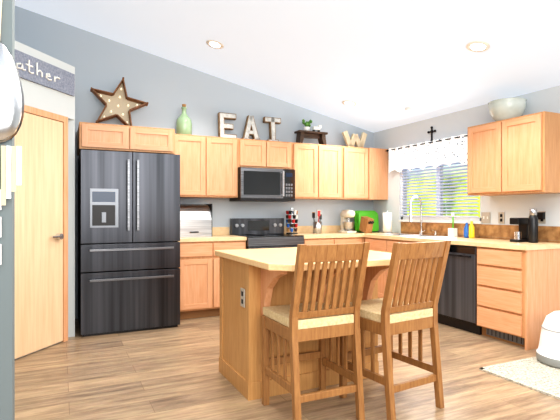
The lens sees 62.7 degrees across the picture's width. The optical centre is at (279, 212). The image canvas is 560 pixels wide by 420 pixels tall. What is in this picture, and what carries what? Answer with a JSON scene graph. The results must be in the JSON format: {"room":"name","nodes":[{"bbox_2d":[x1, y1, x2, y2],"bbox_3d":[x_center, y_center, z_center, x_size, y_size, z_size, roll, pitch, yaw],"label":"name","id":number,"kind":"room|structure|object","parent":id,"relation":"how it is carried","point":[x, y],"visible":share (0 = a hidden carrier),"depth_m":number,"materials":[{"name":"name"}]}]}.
{"room":"kitchen","nodes":[
{"label":"kitchen","id":0,"kind":"room"},
{"bbox_2d":[0,0,14,419],"bbox_3d":[-1.739,-0.629,1.863,1.145,3.658,0.120,0,0,-25],"label":"wall","id":1,"kind":"structure","parent":0,"point":[7,319],"depth_m":2.05,"materials":[{"name":"grey paint"}]},
{"bbox_2d":[0,0,23,264],"bbox_3d":[-1.239,-0.543,2.006,0.216,1.546,0.047,0,0,-25],"label":"decor","id":2,"kind":"object","parent":1,"relation":"attached to","point":[11,104],"visible":0.98,"depth_m":2.02,"materials":[{"name":"silver metal"}]},
{"bbox_2d":[15,41,74,358],"bbox_3d":[-2.472,-0.100,3.682,1.542,2.600,2.546,0,0,-25],"label":"wall","id":3,"kind":"structure","parent":0,"point":[38,96],"depth_m":4.39,"materials":[{"name":"white paint"}]},
{"bbox_2d":[15,105,67,358],"bbox_3d":[-2.107,0.155,3.885,0.586,2.090,0.690,0,0,-25],"label":"pantry door","id":4,"kind":"structure","parent":3,"relation":"in","point":[41,253],"depth_m":4.00,"materials":[{"name":"brown wood"}]},
{"bbox_2d":[15,49,74,95],"bbox_3d":[-2.077,-1.215,3.985,0.034,0.210,0.870,0,0,15],"label":"sign","id":5,"kind":"object","parent":3,"relation":"attached to","point":[37,71],"visible":0.77,"depth_m":4.03,"materials":[{"name":"grey paint"}]},
{"bbox_2d":[15,6,372,318],"bbox_3d":[-1.145,-0.640,5.791,5.840,3.680,0.120,0,0,-25],"label":"wall","id":6,"kind":"structure","parent":0,"point":[165,89],"depth_m":5.66,"materials":[{"name":"grey paint"}]},
{"bbox_2d":[77,122,387,199],"bbox_3d":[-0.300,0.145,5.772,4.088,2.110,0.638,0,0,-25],"label":"upper cabinet","id":7,"kind":"object","parent":6,"relation":"attached to","point":[209,165],"visible":0.94,"depth_m":5.67,"materials":[{"name":"brown wood"}]},
{"bbox_2d":[90,77,147,125],"bbox_3d":[-1.812,-1.225,5.208,0.620,0.628,0.189,0,0,-25],"label":"decor","id":8,"kind":"object","parent":7,"relation":"on","point":[119,104],"visible":0.96,"depth_m":5.21,"materials":[{"name":"beige"}]},
{"bbox_2d":[176,104,191,134],"bbox_3d":[-1.154,-1.103,5.532,0.190,0.385,0.190,0,0,-25],"label":"decor","id":9,"kind":"object","parent":7,"relation":"on","point":[183,123],"visible":0.85,"depth_m":5.46,"materials":[{"name":"green glass"}]},
{"bbox_2d":[218,112,236,137],"bbox_3d":[-0.678,-1.091,5.817,0.237,0.306,0.093,0,0,-25],"label":"decor","id":10,"kind":"object","parent":7,"relation":"on","point":[222,126],"depth_m":5.78,"materials":[{"name":"wood"}]},
{"bbox_2d":[241,115,259,139],"bbox_3d":[-0.398,-1.090,5.951,0.249,0.303,0.093,0,0,-25],"label":"decor","id":11,"kind":"object","parent":7,"relation":"on","point":[250,128],"depth_m":5.93,"materials":[{"name":"wood"}]},
{"bbox_2d":[263,117,280,140],"bbox_3d":[-0.124,-1.091,6.081,0.245,0.306,0.093,0,0,-25],"label":"decor","id":12,"kind":"object","parent":7,"relation":"on","point":[272,121],"depth_m":6.06,"materials":[{"name":"wood"}]},
{"bbox_2d":[294,130,327,144],"bbox_3d":[0.425,-1.004,6.285,0.440,0.185,0.150,0,0,-25],"label":"decor","id":13,"kind":"object","parent":7,"relation":"on","point":[303,134],"visible":0.83,"depth_m":6.26,"materials":[{"name":"brown wood"}]},
{"bbox_2d":[302,119,321,131],"bbox_3d":[0.431,-1.183,6.288,0.297,0.172,0.090,0,0,-25],"label":"decor","id":14,"kind":"object","parent":13,"relation":"on","point":[308,123],"visible":0.96,"depth_m":6.28,"materials":[{"name":"white ceramic"}]},
{"bbox_2d":[342,131,366,147],"bbox_3d":[1.082,-1.040,6.640,0.417,0.254,0.066,0,0,-25],"label":"decor","id":15,"kind":"object","parent":7,"relation":"on","point":[353,140],"visible":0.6,"depth_m":6.62,"materials":[{"name":"beige wood"}]},
{"bbox_2d":[229,167,294,201],"bbox_3d":[-0.221,-0.345,5.904,0.739,0.410,0.467,0,0,-25],"label":"microwave","id":16,"kind":"object","parent":6,"relation":"attached to","point":[265,185],"visible":1,"depth_m":5.72,"materials":[{"name":"black metal"}]},
{"bbox_2d":[212,225,373,232],"bbox_3d":[0.009,0.240,6.261,3.108,0.100,0.020,0,0,-25],"label":"backsplash","id":17,"kind":"structure","parent":6,"relation":"attached to","point":[330,228],"depth_m":6.42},
{"bbox_2d":[15,316,559,419],"bbox_3d":[0.793,1.250,1.730,5.840,0.100,9.120,0,0,-25],"label":"floor","id":18,"kind":"structure","parent":0,"point":[171,373],"depth_m":3.19,"materials":[{"name":"laminate"}]},
{"bbox_2d":[78,149,179,336],"bbox_3d":[-1.642,0.300,4.953,0.952,1.800,0.905,0,0,-25],"label":"fridge","id":19,"kind":"object","parent":18,"relation":"on","point":[128,240],"visible":1,"depth_m":4.58,"materials":[{"name":"black metal"}]},
{"bbox_2d":[178,241,221,319],"bbox_3d":[-1.049,0.765,5.420,0.474,0.870,0.628,0,0,-25],"label":"base cabinet","id":20,"kind":"object","parent":18,"relation":"on","point":[199,267],"depth_m":5.16,"materials":[{"name":"brown wood"}]},
{"bbox_2d":[180,233,245,240],"bbox_3d":[-0.893,0.310,5.492,0.817,0.040,0.632,0,0,-25],"label":"countertop","id":21,"kind":"structure","parent":20,"relation":"on","point":[215,236],"depth_m":5.28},
{"bbox_2d":[180,204,211,236],"bbox_3d":[-1.069,0.094,5.506,0.442,0.390,0.350,0,0,-25],"label":"bread box","id":22,"kind":"object","parent":21,"relation":"on","point":[195,220],"visible":0.67,"depth_m":5.40,"materials":[{"name":"metal"}]},
{"bbox_2d":[222,241,245,249],"bbox_3d":[-0.739,0.765,5.568,0.474,0.870,0.628,0,0,-25],"label":"base cabinet","id":23,"kind":"object","parent":18,"relation":"on","point":[226,245],"depth_m":5.32,"materials":[{"name":"brown wood"}]},
{"bbox_2d":[230,218,303,248],"bbox_3d":[-0.163,0.640,5.783,0.739,1.120,0.680,0,0,-25],"label":"range","id":24,"kind":"object","parent":18,"relation":"on","point":[259,233],"visible":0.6,"depth_m":5.89,"materials":[{"name":"black metal"}]},
{"bbox_2d":[219,257,388,400],"bbox_3d":[0.189,0.765,3.292,1.028,0.870,0.900,0,0,-25],"label":"kitchen island","id":25,"kind":"object","parent":18,"relation":"on","point":[248,293],"visible":0.52,"depth_m":3.10,"materials":[{"name":"brown wood"}]},
{"bbox_2d":[215,247,411,271],"bbox_3d":[0.223,0.308,3.225,1.070,0.040,1.110,0,0,-25],"label":"island countertop","id":26,"kind":"structure","parent":25,"relation":"on","point":[276,259],"depth_m":2.93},
{"bbox_2d":[262,242,369,419],"bbox_3d":[0.197,0.685,2.745,0.448,1.030,0.544,0,0,-25],"label":"chair","id":27,"kind":"object","parent":18,"relation":"on","point":[294,322],"visible":1,"depth_m":2.61,"materials":[{"name":"brown wood"}]},
{"bbox_2d":[304,237,341,244],"bbox_3d":[0.386,0.765,6.104,0.516,0.870,0.628,0,0,-25],"label":"base cabinet","id":28,"kind":"object","parent":18,"relation":"on","point":[307,240],"depth_m":5.83,"materials":[{"name":"brown wood"}]},
{"bbox_2d":[285,233,388,236],"bbox_3d":[0.849,0.310,6.323,1.540,0.040,0.632,0,0,-25],"label":"countertop","id":29,"kind":"structure","parent":28,"relation":"on","point":[305,234],"depth_m":5.99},
{"bbox_2d":[286,208,297,233],"bbox_3d":[0.159,0.117,6.170,0.168,0.345,0.168,0,0,-25],"label":"carousel","id":30,"kind":"object","parent":29,"relation":"on","point":[290,222],"visible":1,"depth_m":6.12,"materials":[{"name":"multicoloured plastic"}]},
{"bbox_2d":[312,211,321,232],"bbox_3d":[0.511,0.134,6.315,0.136,0.310,0.124,0,0,-25],"label":"utensil crock","id":31,"kind":"object","parent":29,"relation":"on","point":[317,227],"visible":0.98,"depth_m":6.27,"materials":[{"name":"silver metal"}]},
{"bbox_2d":[339,209,355,232],"bbox_3d":[0.956,0.124,6.475,0.171,0.329,0.275,0,0,-25],"label":"stand mixer","id":32,"kind":"object","parent":29,"relation":"on","point":[347,225],"visible":1,"depth_m":6.41,"materials":[{"name":"beige metal"}]},
{"bbox_2d":[354,211,378,232],"bbox_3d":[1.248,0.132,6.628,0.380,0.313,0.170,0,0,-25],"label":"boards","id":33,"kind":"object","parent":29,"relation":"on","point":[370,214],"visible":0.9,"depth_m":6.59,"materials":[{"name":"green plastic"}]},
{"bbox_2d":[359,216,373,232],"bbox_3d":[1.198,0.173,6.338,0.100,0.233,0.227,0,0,-25],"label":"knife block","id":34,"kind":"object","parent":29,"relation":"on","point":[366,224],"visible":1,"depth_m":6.29,"materials":[{"name":"brown wood"}]},
{"bbox_2d":[382,211,392,232],"bbox_3d":[1.478,0.134,6.333,0.150,0.310,0.150,0,0,-25],"label":"paper towel","id":35,"kind":"object","parent":29,"relation":"on","point":[387,222],"visible":0.98,"depth_m":6.28,"materials":[{"name":"white paper"}]},
{"bbox_2d":[342,237,364,243],"bbox_3d":[0.734,0.765,6.270,0.516,0.870,0.628,0,0,-25],"label":"base cabinet","id":36,"kind":"object","parent":18,"relation":"on","point":[345,240],"depth_m":6.03,"materials":[{"name":"brown wood"}]},
{"bbox_2d":[339,240,450,419],"bbox_3d":[0.708,0.685,2.889,0.448,1.030,0.544,0,0,-32],"label":"chair","id":37,"kind":"object","parent":18,"relation":"on","point":[386,317],"visible":0.96,"depth_m":2.75,"materials":[{"name":"brown wood"}]},
{"bbox_2d":[431,244,481,334],"bbox_3d":[2.025,0.769,4.860,0.640,0.862,0.600,0,0,-25],"label":"dishwasher","id":38,"kind":"object","parent":18,"relation":"on","point":[457,304],"visible":0.44,"depth_m":4.64,"materials":[{"name":"black metal"}]},
{"bbox_2d":[472,244,559,349],"bbox_3d":[2.291,0.765,4.357,0.628,0.870,0.530,0,0,-25],"label":"base cabinet","id":39,"kind":"object","parent":18,"relation":"on","point":[518,292],"depth_m":4.13,"materials":[{"name":"brown wood"}]},
{"bbox_2d":[364,232,559,251],"bbox_3d":[1.901,0.309,5.170,0.632,0.043,2.356,0,0,-25],"label":"countertop","id":40,"kind":"structure","parent":39,"relation":"on","point":[532,247],"depth_m":4.67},
{"bbox_2d":[448,213,457,236],"bbox_3d":[2.047,0.149,5.452,0.070,0.280,0.080,0,0,-25],"label":"caddy","id":41,"kind":"object","parent":40,"relation":"on","point":[452,231],"visible":0.98,"depth_m":5.43,"materials":[{"name":"white paint"}]},
{"bbox_2d":[464,219,474,237],"bbox_3d":[2.134,0.181,5.189,0.064,0.216,0.134,0,0,-25],"label":"soap bottles","id":42,"kind":"object","parent":40,"relation":"on","point":[469,231],"visible":1,"depth_m":5.15,"materials":[{"name":"yellow plastic"}]},
{"bbox_2d":[510,218,527,241],"bbox_3d":[2.363,0.172,4.501,0.220,0.235,0.100,0,0,-25],"label":"coffee maker","id":43,"kind":"object","parent":40,"relation":"on","point":[521,235],"visible":0.75,"depth_m":4.46,"materials":[{"name":"black plastic"}]},
{"bbox_2d":[528,209,537,242],"bbox_3d":[2.410,0.129,4.379,0.086,0.320,0.086,0,0,-25],"label":"thermos","id":44,"kind":"object","parent":40,"relation":"on","point":[533,228],"visible":1,"depth_m":4.35,"materials":[{"name":"black plastic"}]},
{"bbox_2d":[479,356,559,399],"bbox_3d":[2.224,1.192,3.398,1.180,0.013,0.800,0,0,-25],"label":"mat","id":45,"kind":"object","parent":18,"relation":"on","point":[534,373],"visible":0.85,"depth_m":3.37,"materials":[{"name":"white fabric"}]},
{"bbox_2d":[536,311,559,368],"bbox_3d":[2.259,0.985,3.626,0.420,0.400,0.420,0,0,-25],"label":"fountain","id":46,"kind":"object","parent":45,"relation":"on","point":[548,351],"visible":1,"depth_m":3.57,"materials":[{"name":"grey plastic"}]},
{"bbox_2d":[15,0,559,132],"bbox_3d":[0.793,-1.852,1.730,5.840,1.356,9.120,0,0,-25],"label":"ceiling","id":47,"kind":"structure","parent":0,"point":[383,64],"depth_m":4.52,"materials":[{"name":"white paint"}]},
{"bbox_2d":[206,40,223,48],"bbox_3d":[-0.696,-1.794,4.920,0.192,0.044,0.196,0,0,-25],"label":"recessed light","id":48,"kind":"object","parent":47,"relation":"in","point":[214,44],"visible":1,"depth_m":4.91,"materials":[{"name":"white paint"}]},
{"bbox_2d":[342,100,356,105],"bbox_3d":[0.888,-1.396,5.897,0.192,0.044,0.196,0,0,-25],"label":"recessed light","id":49,"kind":"object","parent":47,"relation":"in","point":[348,103],"visible":1,"depth_m":5.88,"materials":[{"name":"white paint"}]},
{"bbox_2d":[405,107,415,112],"bbox_3d":[1.611,-1.262,5.677,0.136,0.058,0.136,0,0,-25],"label":"smoke detector","id":50,"kind":"object","parent":47,"relation":"attached to","point":[410,109],"visible":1,"depth_m":5.64,"materials":[{"name":"white paint"}]},
{"bbox_2d":[466,41,489,51],"bbox_3d":[1.697,-1.420,3.945,0.192,0.044,0.196,0,0,-25],"label":"recessed light","id":51,"kind":"object","parent":47,"relation":"in","point":[477,46],"visible":1,"depth_m":3.93,"materials":[{"name":"white paint"}]},
{"bbox_2d":[373,85,559,232],"bbox_3d":[3.374,-0.025,2.961,0.120,2.450,9.120,0,0,-25],"label":"wall","id":52,"kind":"structure","parent":0,"point":[457,123],"depth_m":5.32,"materials":[{"name":"white paint"}]},
{"bbox_2d":[386,134,467,171],"bbox_3d":[1.892,-0.720,5.827,0.084,0.350,1.670,0,0,-25],"label":"valance curtain","id":53,"kind":"object","parent":52,"relation":"attached to","point":[446,151],"visible":0.83,"depth_m":5.79,"materials":[{"name":"white fabric"}]},
{"bbox_2d":[427,126,435,140],"bbox_3d":[1.925,-0.993,5.837,0.016,0.195,0.141,0,0,-25],"label":"decor","id":54,"kind":"object","parent":52,"relation":"attached to","point":[431,131],"visible":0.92,"depth_m":5.83,"materials":[{"name":"black metal"}]},
{"bbox_2d":[399,162,481,223],"bbox_3d":[1.995,-0.345,5.793,0.130,0.950,1.380,0,0,-25],"label":"window unit","id":55,"kind":"structure","parent":52,"relation":"in","point":[441,191],"depth_m":5.75,"materials":[{"name":"white plastic"}]},
{"bbox_2d":[481,212,489,222],"bbox_3d":[2.281,0.060,5.099,0.009,0.120,0.116,0,0,-25],"label":"electrical outlet plate","id":56,"kind":"object","parent":52,"relation":"attached to","point":[485,216],"depth_m":5.10,"materials":[{"name":"grey plastic"}]},
{"bbox_2d":[498,212,504,223],"bbox_3d":[2.367,0.060,4.918,0.008,0.120,0.072,0,0,-25],"label":"electrical outlet plate","id":57,"kind":"object","parent":52,"relation":"attached to","point":[501,215],"depth_m":4.91,"materials":[{"name":"grey plastic"}]},
{"bbox_2d":[468,111,559,195],"bbox_3d":[2.332,-0.545,4.597,0.348,0.730,0.870,0,0,-25],"label":"upper cabinet","id":58,"kind":"object","parent":52,"relation":"attached to","point":[519,155],"visible":1,"depth_m":4.39,"materials":[{"name":"brown wood"}]},
{"bbox_2d":[488,97,526,120],"bbox_3d":[2.310,-1.018,4.680,0.360,0.215,0.360,0,0,-25],"label":"decor","id":59,"kind":"object","parent":58,"relation":"on","point":[505,108],"visible":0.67,"depth_m":4.55,"materials":[{"name":"white ceramic"}]},
{"bbox_2d":[537,211,545,223],"bbox_3d":[2.549,0.050,4.495,0.043,0.120,0.072,0,0,-25],"label":"electrical outlet plate","id":60,"kind":"object","parent":52,"relation":"attached to","point":[541,215],"depth_m":4.48,"materials":[{"name":"grey plastic"}]}
]}

